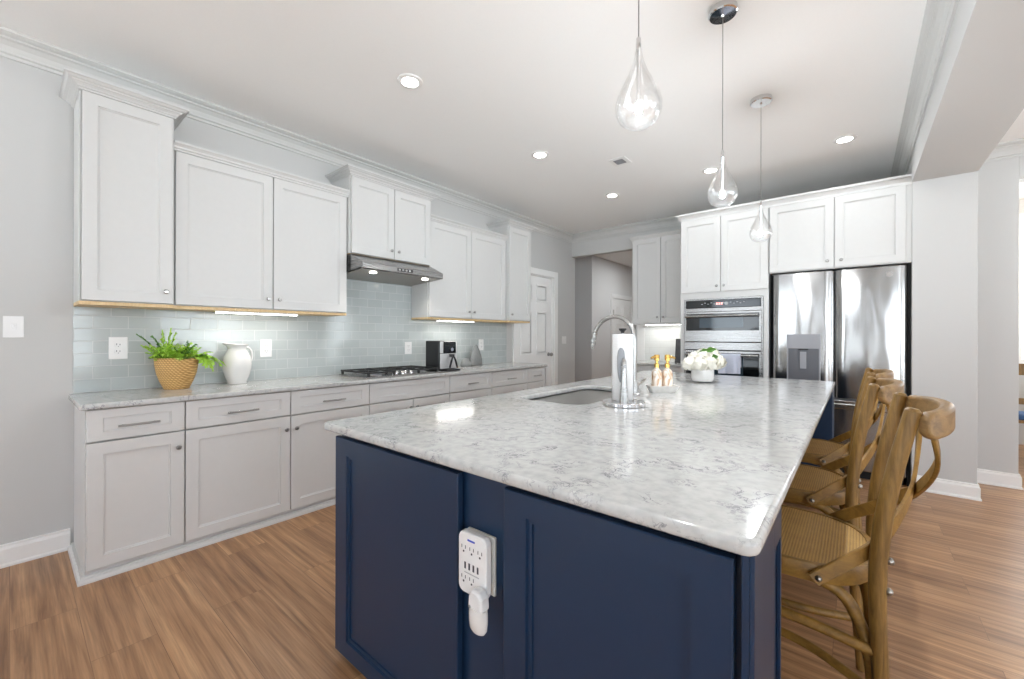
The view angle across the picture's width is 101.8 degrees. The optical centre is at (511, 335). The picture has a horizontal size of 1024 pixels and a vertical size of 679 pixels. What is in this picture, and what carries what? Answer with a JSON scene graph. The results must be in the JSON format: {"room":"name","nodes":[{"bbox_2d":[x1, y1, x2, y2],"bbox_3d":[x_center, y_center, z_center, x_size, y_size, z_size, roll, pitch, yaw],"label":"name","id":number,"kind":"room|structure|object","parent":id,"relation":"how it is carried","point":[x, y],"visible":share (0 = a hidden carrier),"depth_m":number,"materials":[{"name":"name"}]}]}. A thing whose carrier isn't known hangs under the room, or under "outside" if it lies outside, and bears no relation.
{"room":"kitchen","nodes":[
{"label":"kitchen","id":0,"kind":"room"},
{"bbox_2d":[0,56,574,544],"bbox_3d":[-2.268,-0.189,3.011,0.190,2.890,10.140,0,0,40],"label":"wall","id":1,"kind":"structure","parent":0,"point":[37,125],"depth_m":2.38,"materials":[{"name":"beige paint"}]},
{"bbox_2d":[3,316,23,336],"bbox_3d":[-2.736,-0.051,2.285,0.018,0.118,0.075,0,0,40],"label":"light switch","id":2,"kind":"object","parent":1,"relation":"attached to","point":[13,326],"visible":1,"depth_m":2.29,"materials":[{"name":"white plastic"}]},
{"bbox_2d":[0,528,69,568],"bbox_3d":[-4.013,1.191,0.746,0.022,0.122,4.428,0,0,40],"label":"baseboard","id":3,"kind":"structure","parent":1,"relation":"attached to","point":[21,551],"depth_m":2.34,"materials":[{"name":"white wood"}]},
{"bbox_2d":[59,67,189,309],"bbox_3d":[-2.314,-0.787,2.497,0.390,1.226,0.530,0,0,40],"label":"upper cabinet","id":4,"kind":"object","parent":1,"relation":"attached to","point":[123,256],"visible":1,"depth_m":2.40,"materials":[{"name":"white wood"}]},
{"bbox_2d":[68,498,335,586],"bbox_3d":[-1.090,1.242,3.835,0.576,0.034,4.082,0,0,40],"label":"trim","id":5,"kind":"structure","parent":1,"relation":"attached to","point":[81,580],"depth_m":2.40,"materials":[{"name":"white wood"}]},
{"bbox_2d":[165,140,349,315],"bbox_3d":[-1.838,-0.694,3.120,0.306,1.043,1.158,0,0,40],"label":"upper cabinet","id":6,"kind":"object","parent":1,"relation":"attached to","point":[249,236],"visible":0.95,"depth_m":2.95,"materials":[{"name":"white wood"}]},
{"bbox_2d":[215,310,297,315],"bbox_3d":[-1.839,-0.164,3.026,0.040,0.016,0.530,0,0,40],"label":"light","id":7,"kind":"object","parent":6,"relation":"attached to","point":[216,311],"visible":0.96,"depth_m":3.00,"materials":[{"name":"white plastic"}]},
{"bbox_2d":[216,312,296,315],"bbox_3d":[-1.839,-0.159,3.026,0.032,0.006,0.522,0,0,40],"label":"diffuser","id":8,"kind":"object","parent":7,"relation":"attached to","point":[257,313],"depth_m":3.03,"materials":[{"name":"white plastic"}]},
{"bbox_2d":[73,222,505,393],"bbox_3d":[-1.335,-0.164,3.980,0.009,1.015,3.948,0,0,40],"label":"wall tile","id":9,"kind":"structure","parent":1,"relation":"attached to","point":[377,324],"depth_m":3.36,"materials":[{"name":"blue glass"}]},
{"bbox_2d":[108,337,127,358],"bbox_3d":[-2.464,0.076,2.605,0.010,0.138,0.088,0,0,40],"label":"wall outlet","id":10,"kind":"object","parent":9,"relation":"attached to","point":[117,346],"visible":1,"depth_m":2.60,"materials":[{"name":"white plastic"}]},
{"bbox_2d":[115,349,121,353],"bbox_3d":[-2.462,0.097,2.603,0.003,0.032,0.034,0,0,40],"label":"receptacle","id":11,"kind":"object","parent":10,"relation":"attached to","point":[117,351],"depth_m":2.60,"materials":[{"name":"white plastic"}]},
{"bbox_2d":[115,342,121,346],"bbox_3d":[-2.462,0.055,2.603,0.003,0.032,0.034,0,0,40],"label":"receptacle","id":12,"kind":"object","parent":10,"relation":"attached to","point":[117,344],"depth_m":2.60,"materials":[{"name":"white plastic"}]},
{"bbox_2d":[260,340,271,356],"bbox_3d":[-1.924,0.097,3.256,0.010,0.135,0.085,0,0,40],"label":"wall outlet","id":13,"kind":"object","parent":9,"relation":"attached to","point":[265,345],"visible":1,"depth_m":3.25,"materials":[{"name":"white plastic"}]},
{"bbox_2d":[405,342,411,353],"bbox_3d":[-1.068,0.124,4.289,0.010,0.125,0.085,0,0,40],"label":"wall outlet","id":14,"kind":"object","parent":9,"relation":"attached to","point":[408,345],"visible":1,"depth_m":4.29,"materials":[{"name":"white plastic"}]},
{"bbox_2d":[479,339,483,349],"bbox_3d":[-0.378,0.109,5.120,0.010,0.135,0.085,0,0,40],"label":"wall outlet","id":15,"kind":"object","parent":9,"relation":"attached to","point":[481,341],"visible":0.98,"depth_m":5.12,"materials":[{"name":"white plastic"}]},
{"bbox_2d":[325,164,439,265],"bbox_3d":[-1.170,-1.044,3.875,0.390,0.706,0.973,0,0,40],"label":"upper cabinet","id":16,"kind":"object","parent":1,"relation":"attached to","point":[388,218],"visible":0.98,"depth_m":3.71,"materials":[{"name":"white wood"}]},
{"bbox_2d":[347,253,442,285],"bbox_3d":[-1.120,-0.602,3.832,0.504,0.173,0.843,0,0,40],"label":"range hood","id":17,"kind":"object","parent":16,"relation":"attached to","point":[359,267],"visible":0.88,"depth_m":3.69,"materials":[{"name":"silver metal"}]},
{"bbox_2d":[0,26,889,242],"bbox_3d":[-0.720,-1.570,1.653,3.922,0.120,10.020,0,0,40],"label":"trim","id":18,"kind":"structure","parent":1,"relation":"attached to","point":[15,46],"depth_m":3.15,"materials":[{"name":"white wood"}]},
{"bbox_2d":[412,214,507,322],"bbox_3d":[-0.543,-0.691,4.682,0.306,1.043,1.190,0,0,40],"label":"upper cabinet","id":19,"kind":"object","parent":1,"relation":"attached to","point":[471,260],"visible":0.94,"depth_m":4.52,"materials":[{"name":"white wood"}]},
{"bbox_2d":[436,320,473,322],"bbox_3d":[-0.604,-0.161,4.516,0.040,0.016,0.520,0,0,40],"label":"light","id":20,"kind":"object","parent":19,"relation":"attached to","point":[436,320],"visible":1,"depth_m":4.47,"materials":[{"name":"white plastic"}]},
{"bbox_2d":[486,219,537,322],"bbox_3d":[0.005,-0.781,5.293,0.390,1.226,0.568,0,0,40],"label":"upper cabinet","id":21,"kind":"object","parent":1,"relation":"attached to","point":[518,243],"visible":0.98,"depth_m":5.18,"materials":[{"name":"white wood"}]},
{"bbox_2d":[513,267,557,386],"bbox_3d":[0.328,0.143,6.042,0.158,2.240,1.070,0,0,40],"label":"door","id":22,"kind":"structure","parent":1,"relation":"in","point":[532,341],"depth_m":6.18,"materials":[{"name":"white wood"}]},
{"bbox_2d":[562,336,565,343],"bbox_3d":[0.831,0.065,6.586,0.018,0.118,0.120,0,0,40],"label":"light switch","id":23,"kind":"object","parent":1,"relation":"attached to","point":[563,337],"visible":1,"depth_m":6.58,"materials":[{"name":"white plastic"}]},
{"bbox_2d":[0,0,1023,233],"bbox_3d":[2.439,-1.671,1.359,9.540,0.100,13.600,0,0,40],"label":"ceiling","id":24,"kind":"structure","parent":0,"point":[505,82],"depth_m":2.64,"materials":[{"name":"paint"}]},
{"bbox_2d":[397,73,422,88],"bbox_3d":[-0.651,-1.624,2.661,0.160,0.010,0.160,0,0,40],"label":"recessed light","id":25,"kind":"object","parent":24,"relation":"in","point":[409,81],"visible":1,"depth_m":2.65,"materials":[{"name":"white plastic"}]},
{"bbox_2d":[531,151,548,158],"bbox_3d":[0.252,-1.621,3.731,0.160,0.010,0.160,0,0,40],"label":"recessed light","id":26,"kind":"object","parent":24,"relation":"in","point":[537,154],"visible":1,"depth_m":3.72,"materials":[{"name":"white plastic"}]},
{"bbox_2d":[605,193,618,197],"bbox_3d":[1.156,-1.619,4.800,0.160,0.010,0.160,0,0,40],"label":"recessed light","id":27,"kind":"object","parent":24,"relation":"in","point":[609,195],"visible":1,"depth_m":4.79,"materials":[{"name":"white plastic"}]},
{"bbox_2d":[608,156,631,166],"bbox_3d":[1.005,-1.620,3.867,0.160,0.010,0.170,0,0,40],"label":"ceiling vent","id":28,"kind":"object","parent":24,"relation":"in","point":[622,160],"visible":1,"depth_m":3.85,"materials":[{"name":"white metal"}]},
{"bbox_2d":[615,0,661,131],"bbox_3d":[0.394,-1.136,1.291,0.140,0.980,0.140,0,0,40],"label":"pendant light","id":29,"kind":"object","parent":24,"relation":"hanging from","point":[638,107],"visible":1,"depth_m":1.29,"materials":[{"name":"clear glass"}]},
{"bbox_2d":[702,167,719,173],"bbox_3d":[1.945,-1.617,4.068,0.160,0.010,0.160,0,0,40],"label":"recessed light","id":30,"kind":"object","parent":24,"relation":"in","point":[708,170],"visible":1,"depth_m":4.06,"materials":[{"name":"white plastic"}]},
{"bbox_2d":[707,0,737,207],"bbox_3d":[1.049,-1.134,2.071,0.140,0.980,0.140,0,0,40],"label":"pendant light","id":31,"kind":"object","parent":24,"relation":"hanging from","point":[723,11],"visible":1,"depth_m":2.07,"materials":[{"name":"silver metal"}]},
{"bbox_2d":[750,93,772,242],"bbox_3d":[1.706,-1.133,2.851,0.140,0.980,0.140,0,0,40],"label":"pendant light","id":32,"kind":"object","parent":24,"relation":"hanging from","point":[762,100],"visible":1,"depth_m":2.84,"materials":[{"name":"silver metal"}]},
{"bbox_2d":[833,134,856,143],"bbox_3d":[2.739,-1.615,3.423,0.160,0.010,0.160,0,0,40],"label":"recessed light","id":33,"kind":"object","parent":24,"relation":"in","point":[846,138],"visible":1,"depth_m":3.42,"materials":[{"name":"white plastic"}]},
{"bbox_2d":[890,0,958,176],"bbox_3d":[0.754,-1.566,0.430,0.092,0.120,10.020,0,0,40],"label":"trim","id":34,"kind":"structure","parent":24,"relation":"attached to","point":[939,15],"depth_m":2.47,"materials":[{"name":"white paint"}]},
{"bbox_2d":[912,0,1023,181],"bbox_3d":[0.604,-1.456,-0.115,0.373,0.340,8.990,0,0,40],"label":"beam","id":35,"kind":"structure","parent":24,"relation":"attached to","point":[977,93],"depth_m":2.21,"materials":[{"name":"beige paint"}]},
{"bbox_2d":[0,444,1023,678],"bbox_3d":[1.484,1.306,2.144,12.000,0.080,13.600,0,0,40],"label":"floor","id":36,"kind":"structure","parent":0,"point":[260,603],"depth_m":1.93,"materials":[{"name":"brown wood"}]},
{"bbox_2d":[74,401,184,575],"bbox_3d":[-2.231,0.815,2.427,0.614,0.883,0.404,0,0,40],"label":"base cabinet","id":37,"kind":"object","parent":36,"relation":"on","point":[129,461],"visible":0.98,"depth_m":2.24,"materials":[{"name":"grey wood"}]},
{"bbox_2d":[183,391,289,545],"bbox_3d":[-1.915,0.816,2.807,0.614,0.883,0.583,0,0,40],"label":"base cabinet","id":38,"kind":"object","parent":36,"relation":"on","point":[237,448],"visible":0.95,"depth_m":2.61,"materials":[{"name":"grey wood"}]},
{"bbox_2d":[288,384,368,512],"bbox_3d":[-1.538,0.817,3.262,0.614,0.883,0.597,0,0,40],"label":"base cabinet","id":39,"kind":"object","parent":36,"relation":"on","point":[312,447],"visible":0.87,"depth_m":3.00,"materials":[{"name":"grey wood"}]},
{"bbox_2d":[367,376,449,414],"bbox_3d":[-1.078,0.818,3.822,0.607,0.883,0.851,0,0,40],"label":"base cabinet","id":40,"kind":"object","parent":36,"relation":"on","point":[402,394],"visible":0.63,"depth_m":3.60,"materials":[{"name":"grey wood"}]},
{"bbox_2d":[68,362,547,410],"bbox_3d":[-1.075,0.361,3.816,0.600,0.031,4.067,0,0,40],"label":"countertop","id":41,"kind":"structure","parent":40,"relation":"on","point":[135,397],"depth_m":2.72,"materials":[{"name":"stone"}]},
{"bbox_2d":[153,357,198,389],"bbox_3d":[-2.188,0.241,2.717,0.236,0.202,0.236,0,0,40],"label":"basket","id":42,"kind":"object","parent":41,"relation":"on","point":[172,373],"depth_m":2.64,"materials":[{"name":"beige wicker"}]},
{"bbox_2d":[136,328,225,389],"bbox_3d":[-2.142,0.144,2.721,0.302,0.397,0.464,0,0,40],"label":"potted fern","id":43,"kind":"object","parent":41,"relation":"on","point":[174,369],"visible":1,"depth_m":2.65,"materials":[{"name":"green plant"}]},
{"bbox_2d":[222,343,252,383],"bbox_3d":[-1.976,0.197,3.002,0.192,0.292,0.182,0,0,-35],"label":"pitcher","id":44,"kind":"object","parent":41,"relation":"on","point":[237,360],"visible":0.99,"depth_m":2.94,"materials":[{"name":"white ceramic"}]},
{"bbox_2d":[339,365,440,378],"bbox_3d":[-1.097,0.321,3.806,0.470,0.048,0.780,0,0,40],"label":"gas cooktop","id":45,"kind":"object","parent":41,"relation":"in","point":[378,372],"visible":1,"depth_m":3.71,"materials":[{"name":"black metal"}]},
{"bbox_2d":[339,370,440,378],"bbox_3d":[-1.097,0.340,3.806,0.470,0.010,0.780,0,0,40],"label":"tray","id":46,"kind":"object","parent":45,"relation":"attached to","point":[398,372],"depth_m":3.63,"materials":[{"name":"metal"}]},
{"bbox_2d":[426,341,459,370],"bbox_3d":[-0.698,0.197,4.216,0.301,0.298,0.230,0,0,40],"label":"coffee maker","id":47,"kind":"object","parent":41,"relation":"on","point":[441,354],"visible":0.91,"depth_m":4.14,"materials":[{"name":"black plastic"}]},
{"bbox_2d":[440,353,456,368],"bbox_3d":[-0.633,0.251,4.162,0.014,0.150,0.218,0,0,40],"label":"coffee carafe","id":48,"kind":"object","parent":47,"relation":"on","point":[445,358],"depth_m":4.14,"materials":[{"name":"black"}]},
{"bbox_2d":[460,358,470,366],"bbox_3d":[-0.523,0.299,4.732,0.087,0.095,0.150,0,0,40],"label":"stone ornament","id":49,"kind":"object","parent":41,"relation":"on","point":[465,362],"visible":1,"depth_m":4.69,"materials":[{"name":"grey stone"}]},
{"bbox_2d":[470,345,481,365],"bbox_3d":[-0.423,0.225,4.901,0.092,0.245,0.192,0,0,40],"label":"stone ornament","id":50,"kind":"object","parent":41,"relation":"on","point":[475,357],"visible":0.95,"depth_m":4.86,"materials":[{"name":"grey stone"}]},
{"bbox_2d":[447,372,491,401],"bbox_3d":[-0.613,0.819,4.377,0.614,0.883,0.593,0,0,40],"label":"base cabinet","id":51,"kind":"object","parent":36,"relation":"on","point":[475,385],"visible":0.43,"depth_m":4.18,"materials":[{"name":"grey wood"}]},
{"bbox_2d":[489,369,526,394],"bbox_3d":[-0.226,0.820,4.844,0.614,0.883,0.619,0,0,40],"label":"base cabinet","id":52,"kind":"object","parent":36,"relation":"on","point":[506,381],"visible":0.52,"depth_m":4.65,"materials":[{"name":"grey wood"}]},
{"bbox_2d":[526,367,544,389],"bbox_3d":[0.092,0.821,5.227,0.614,0.883,0.376,0,0,40],"label":"base cabinet","id":53,"kind":"object","parent":36,"relation":"on","point":[535,376],"visible":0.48,"depth_m":5.04,"materials":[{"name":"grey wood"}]},
{"bbox_2d":[335,390,833,678],"bbox_3d":[0.881,0.823,2.419,1.458,0.883,3.249,0,0,40],"label":"kitchen island","id":54,"kind":"object","parent":36,"relation":"on","point":[582,593],"depth_m":1.04,"materials":[{"name":"blue wood"}]},
{"bbox_2d":[468,586,488,635],"bbox_3d":[-0.087,0.717,1.087,0.060,0.109,0.038,0,0,40],"label":"plug","id":55,"kind":"object","parent":54,"relation":"hanging from","point":[478,605],"visible":1,"depth_m":1.07,"materials":[{"name":"white plastic"}]},
{"bbox_2d":[324,371,835,556],"bbox_3d":[0.881,0.366,2.461,1.532,0.031,3.315,0,0,40],"label":"island countertop","id":56,"kind":"structure","parent":54,"relation":"on","point":[715,463],"depth_m":1.35,"materials":[{"name":"stone"}]},
{"bbox_2d":[532,390,611,404],"bbox_3d":[0.437,0.482,2.527,0.451,0.203,0.826,0,0,40],"label":"sink","id":57,"kind":"object","parent":56,"relation":"in","point":[580,397],"visible":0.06,"depth_m":2.57,"materials":[{"name":"silver metal"}]},
{"bbox_2d":[590,315,645,394],"bbox_3d":[0.659,0.109,2.606,0.325,0.481,0.153,0,0,40],"label":"faucet","id":58,"kind":"object","parent":56,"relation":"on","point":[636,383],"visible":0.89,"depth_m":2.49,"materials":[{"name":"silver metal"}]},
{"bbox_2d":[603,328,645,407],"bbox_3d":[0.568,0.155,2.108,0.210,0.388,0.210,0,0,40],"label":"paper towel holder","id":59,"kind":"object","parent":56,"relation":"on","point":[621,361],"visible":0.96,"depth_m":2.03,"materials":[{"name":"silver metal"}]},
{"bbox_2d":[612,334,632,400],"bbox_3d":[0.568,0.159,2.136,0.103,0.336,0.103,0,0,40],"label":"paper towel roll","id":60,"kind":"object","parent":59,"relation":"on","point":[625,341],"visible":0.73,"depth_m":2.10,"materials":[{"name":"white paper"}]},
{"bbox_2d":[645,384,678,392],"bbox_3d":[0.934,0.329,2.589,0.184,0.042,0.100,0,0,0],"label":"soap tray","id":61,"kind":"object","parent":56,"relation":"on","point":[653,389],"visible":0.93,"depth_m":2.55,"materials":[{"name":"ceramic"}]},
{"bbox_2d":[650,355,661,385],"bbox_3d":[0.898,0.228,2.585,0.062,0.224,0.074,0,0,40],"label":"soap bottle","id":62,"kind":"object","parent":61,"relation":"on","point":[656,373],"visible":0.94,"depth_m":2.57,"materials":[{"name":"white ceramic"}]},
{"bbox_2d":[662,355,675,385],"bbox_3d":[0.973,0.228,2.585,0.077,0.224,0.062,0,0,40],"label":"soap bottle","id":63,"kind":"object","parent":61,"relation":"on","point":[667,375],"visible":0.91,"depth_m":2.57,"materials":[{"name":"white ceramic"}]},
{"bbox_2d":[681,347,726,382],"bbox_3d":[1.462,0.217,3.143,0.337,0.270,0.232,0,0,-14],"label":"flower vase","id":64,"kind":"object","parent":56,"relation":"on","point":[702,363],"visible":1,"depth_m":3.10,"materials":[{"name":"white ceramic"}]},
{"bbox_2d":[637,365,680,372],"bbox_3d":[1.967,0.826,5.554,0.793,0.883,0.572,0,0,40],"label":"base cabinet","id":65,"kind":"object","parent":36,"relation":"on","point":[639,367],"visible":0.02,"depth_m":5.37,"materials":[{"name":"white wood"}]},
{"bbox_2d":[637,360,680,366],"bbox_3d":[1.972,0.369,5.564,0.820,0.031,0.554,0,0,40],"label":"countertop","id":66,"kind":"structure","parent":65,"relation":"on","point":[639,362],"depth_m":5.39,"materials":[{"name":"stone"}]},
{"bbox_2d":[675,339,680,362],"bbox_3d":[2.269,0.196,5.523,0.200,0.315,0.100,0,0,40],"label":"picture frame","id":67,"kind":"object","parent":66,"relation":"on","point":[678,341],"visible":0.4,"depth_m":5.57,"materials":[{"name":"black plastic"}]},
{"bbox_2d":[676,340,680,359],"bbox_3d":[2.283,0.190,5.539,0.170,0.270,0.050,0,0,40],"label":"print","id":68,"kind":"object","parent":67,"relation":"on","point":[678,342],"depth_m":5.57},
{"bbox_2d":[675,199,769,377],"bbox_3d":[2.508,-0.037,4.783,0.899,2.612,1.072,0,0,40],"label":"tall cabinet","id":69,"kind":"object","parent":36,"relation":"on","point":[720,257],"visible":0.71,"depth_m":4.35,"materials":[{"name":"white wood"}]},
{"bbox_2d":[684,296,763,376],"bbox_3d":[2.360,0.222,4.571,0.761,1.252,0.649,0,0,40],"label":"wall oven","id":70,"kind":"object","parent":69,"relation":"in","point":[730,325],"visible":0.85,"depth_m":4.32,"materials":[{"name":"silver metal"}]},
{"bbox_2d":[718,353,740,373],"bbox_3d":[2.229,0.284,4.265,0.205,0.206,0.068,0,0,40],"label":"dish towel","id":71,"kind":"object","parent":70,"relation":"hanging from","point":[733,361],"visible":0.81,"depth_m":4.23,"materials":[{"name":"white fabric"}]},
{"bbox_2d":[770,263,910,485],"bbox_3d":[3.191,0.328,4.099,1.020,1.885,0.835,0,0,40],"label":"fridge","id":72,"kind":"object","parent":36,"relation":"on","point":[837,325],"visible":0.62,"depth_m":3.76,"materials":[{"name":"grey metal"}]},
{"bbox_2d":[783,376,903,671],"bbox_3d":[1.318,0.722,1.843,0.611,1.089,0.476,0,0,32],"label":"counter stool","id":73,"kind":"object","parent":36,"relation":"on","point":[821,488],"visible":0.48,"depth_m":1.65,"materials":[{"name":"brown wood"}]},
{"bbox_2d":[801,368,893,529],"bbox_3d":[1.752,0.723,2.360,0.611,1.089,0.476,0,0,32],"label":"counter stool","id":74,"kind":"object","parent":36,"relation":"on","point":[820,452],"visible":0.3,"depth_m":2.23,"materials":[{"name":"brown wood"}]},
{"bbox_2d":[781,392,954,678],"bbox_3d":[0.955,0.721,1.316,0.476,1.089,0.611,0,0,-43],"label":"counter stool","id":75,"kind":"object","parent":36,"relation":"on","point":[828,551],"visible":0.73,"depth_m":1.13,"materials":[{"name":"brown wood"}]},
{"bbox_2d":[1019,364,1023,423],"bbox_3d":[5.095,0.765,4.036,0.420,1.020,0.420,0,0,40],"label":"dining chair","id":76,"kind":"object","parent":36,"relation":"on","point":[1021,366],"visible":0.02,"depth_m":3.98,"materials":[{"name":"brown wood"}]},
{"bbox_2d":[1019,411,1023,419],"bbox_3d":[5.111,0.785,4.055,0.390,0.049,0.350,0,0,40],"label":"cushion","id":77,"kind":"object","parent":76,"relation":"on","point":[1021,413],"depth_m":4.01,"materials":[{"name":"blue fabric"}]},
{"bbox_2d":[575,256,594,381],"bbox_3d":[0.609,-0.126,8.602,2.400,2.780,0.120,0,0,40],"label":"wall","id":78,"kind":"structure","parent":0,"point":[584,266],"depth_m":7.89,"materials":[{"name":"grey paint"}]},
{"bbox_2d":[595,250,632,266],"bbox_3d":[2.727,-1.571,7.706,6.800,0.120,3.460,0,0,40],"label":"ceiling","id":79,"kind":"structure","parent":0,"point":[624,258],"depth_m":8.02,"materials":[{"name":"paint"}]},
{"bbox_2d":[595,256,635,378],"bbox_3d":[2.268,-0.122,8.818,0.120,2.780,2.330,0,0,40],"label":"wall","id":80,"kind":"structure","parent":0,"point":[612,277],"depth_m":8.22,"materials":[{"name":"grey paint"}]},
{"bbox_2d":[610,293,631,375],"bbox_3d":[2.329,0.203,8.773,0.032,2.115,1.050,0,0,40],"label":"door","id":81,"kind":"structure","parent":80,"relation":"in","point":[622,307],"depth_m":8.64,"materials":[{"name":"white wood"}]},
{"bbox_2d":[572,226,680,337],"bbox_3d":[2.601,-0.176,5.482,4.150,2.890,0.120,0,0,40],"label":"wall","id":82,"kind":"structure","parent":0,"point":[621,243],"depth_m":6.35,"materials":[{"name":"beige paint"}]},
{"bbox_2d":[637,325,644,360],"bbox_3d":[1.864,0.095,6.004,0.110,0.516,0.015,0,0,40],"label":"trim","id":83,"kind":"structure","parent":82,"relation":"attached to","point":[640,328],"depth_m":5.99,"materials":[{"name":"white wood"}]},
{"bbox_2d":[628,229,680,324],"bbox_3d":[2.042,-0.767,5.675,0.838,1.230,0.295,0,0,40],"label":"upper cabinet","id":84,"kind":"object","parent":82,"relation":"attached to","point":[656,264],"visible":0.88,"depth_m":5.60,"materials":[{"name":"white wood"}]},
{"bbox_2d":[645,325,680,361],"bbox_3d":[2.184,0.096,5.741,0.720,0.516,0.011,0,0,40],"label":"tile","id":85,"kind":"structure","parent":82,"relation":"attached to","point":[660,340],"depth_m":5.81,"materials":[{"name":"white tile"}]},
{"bbox_2d":[907,157,977,483],"bbox_3d":[3.799,-0.173,3.742,0.369,2.890,1.030,0,0,40],"label":"wall pier","id":86,"kind":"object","parent":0,"point":[944,264],"visible":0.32,"depth_m":3.33,"materials":[{"name":"beige paint"}]},
{"bbox_2d":[768,174,911,274],"bbox_3d":[3.252,-0.979,4.170,1.022,0.725,1.067,0,0,40],"label":"upper cabinet","id":87,"kind":"object","parent":86,"relation":"attached to","point":[867,224],"visible":0.98,"depth_m":3.74,"materials":[{"name":"white wood"}]},
{"bbox_2d":[977,156,1023,473],"bbox_3d":[5.970,-0.167,2.110,5.057,2.890,0.130,0,0,40],"label":"wall","id":88,"kind":"structure","parent":0,"point":[999,180],"depth_m":3.54,"materials":[{"name":"beige paint"}]},
{"bbox_2d":[911,468,1022,500],"bbox_3d":[3.835,1.211,3.448,0.999,0.122,0.342,0,0,-18],"label":"baseboard","id":89,"kind":"structure","parent":88,"relation":"attached to","point":[971,491],"depth_m":3.37,"materials":[{"name":"white wood"}]},
{"bbox_2d":[984,138,1023,162],"bbox_3d":[5.903,-1.552,2.024,5.057,0.120,0.092,0,0,40],"label":"trim","id":90,"kind":"structure","parent":88,"relation":"attached to","point":[1012,148],"depth_m":3.48,"materials":[{"name":"white paint"}]},
{"bbox_2d":[1019,199,1023,444],"bbox_3d":[7.391,-0.164,3.822,5.057,2.890,0.120,0,0,40],"label":"wall","id":91,"kind":"structure","parent":0,"point":[1021,201],"depth_m":4.90,"materials":[{"name":"beige paint"}]},
{"bbox_2d":[1019,213,1023,363],"bbox_3d":[6.702,-0.555,4.388,1.840,1.770,0.090,0,0,40],"label":"window","id":92,"kind":"structure","parent":91,"relation":"in","point":[1021,216],"depth_m":4.91,"materials":[{"name":"white glass"}]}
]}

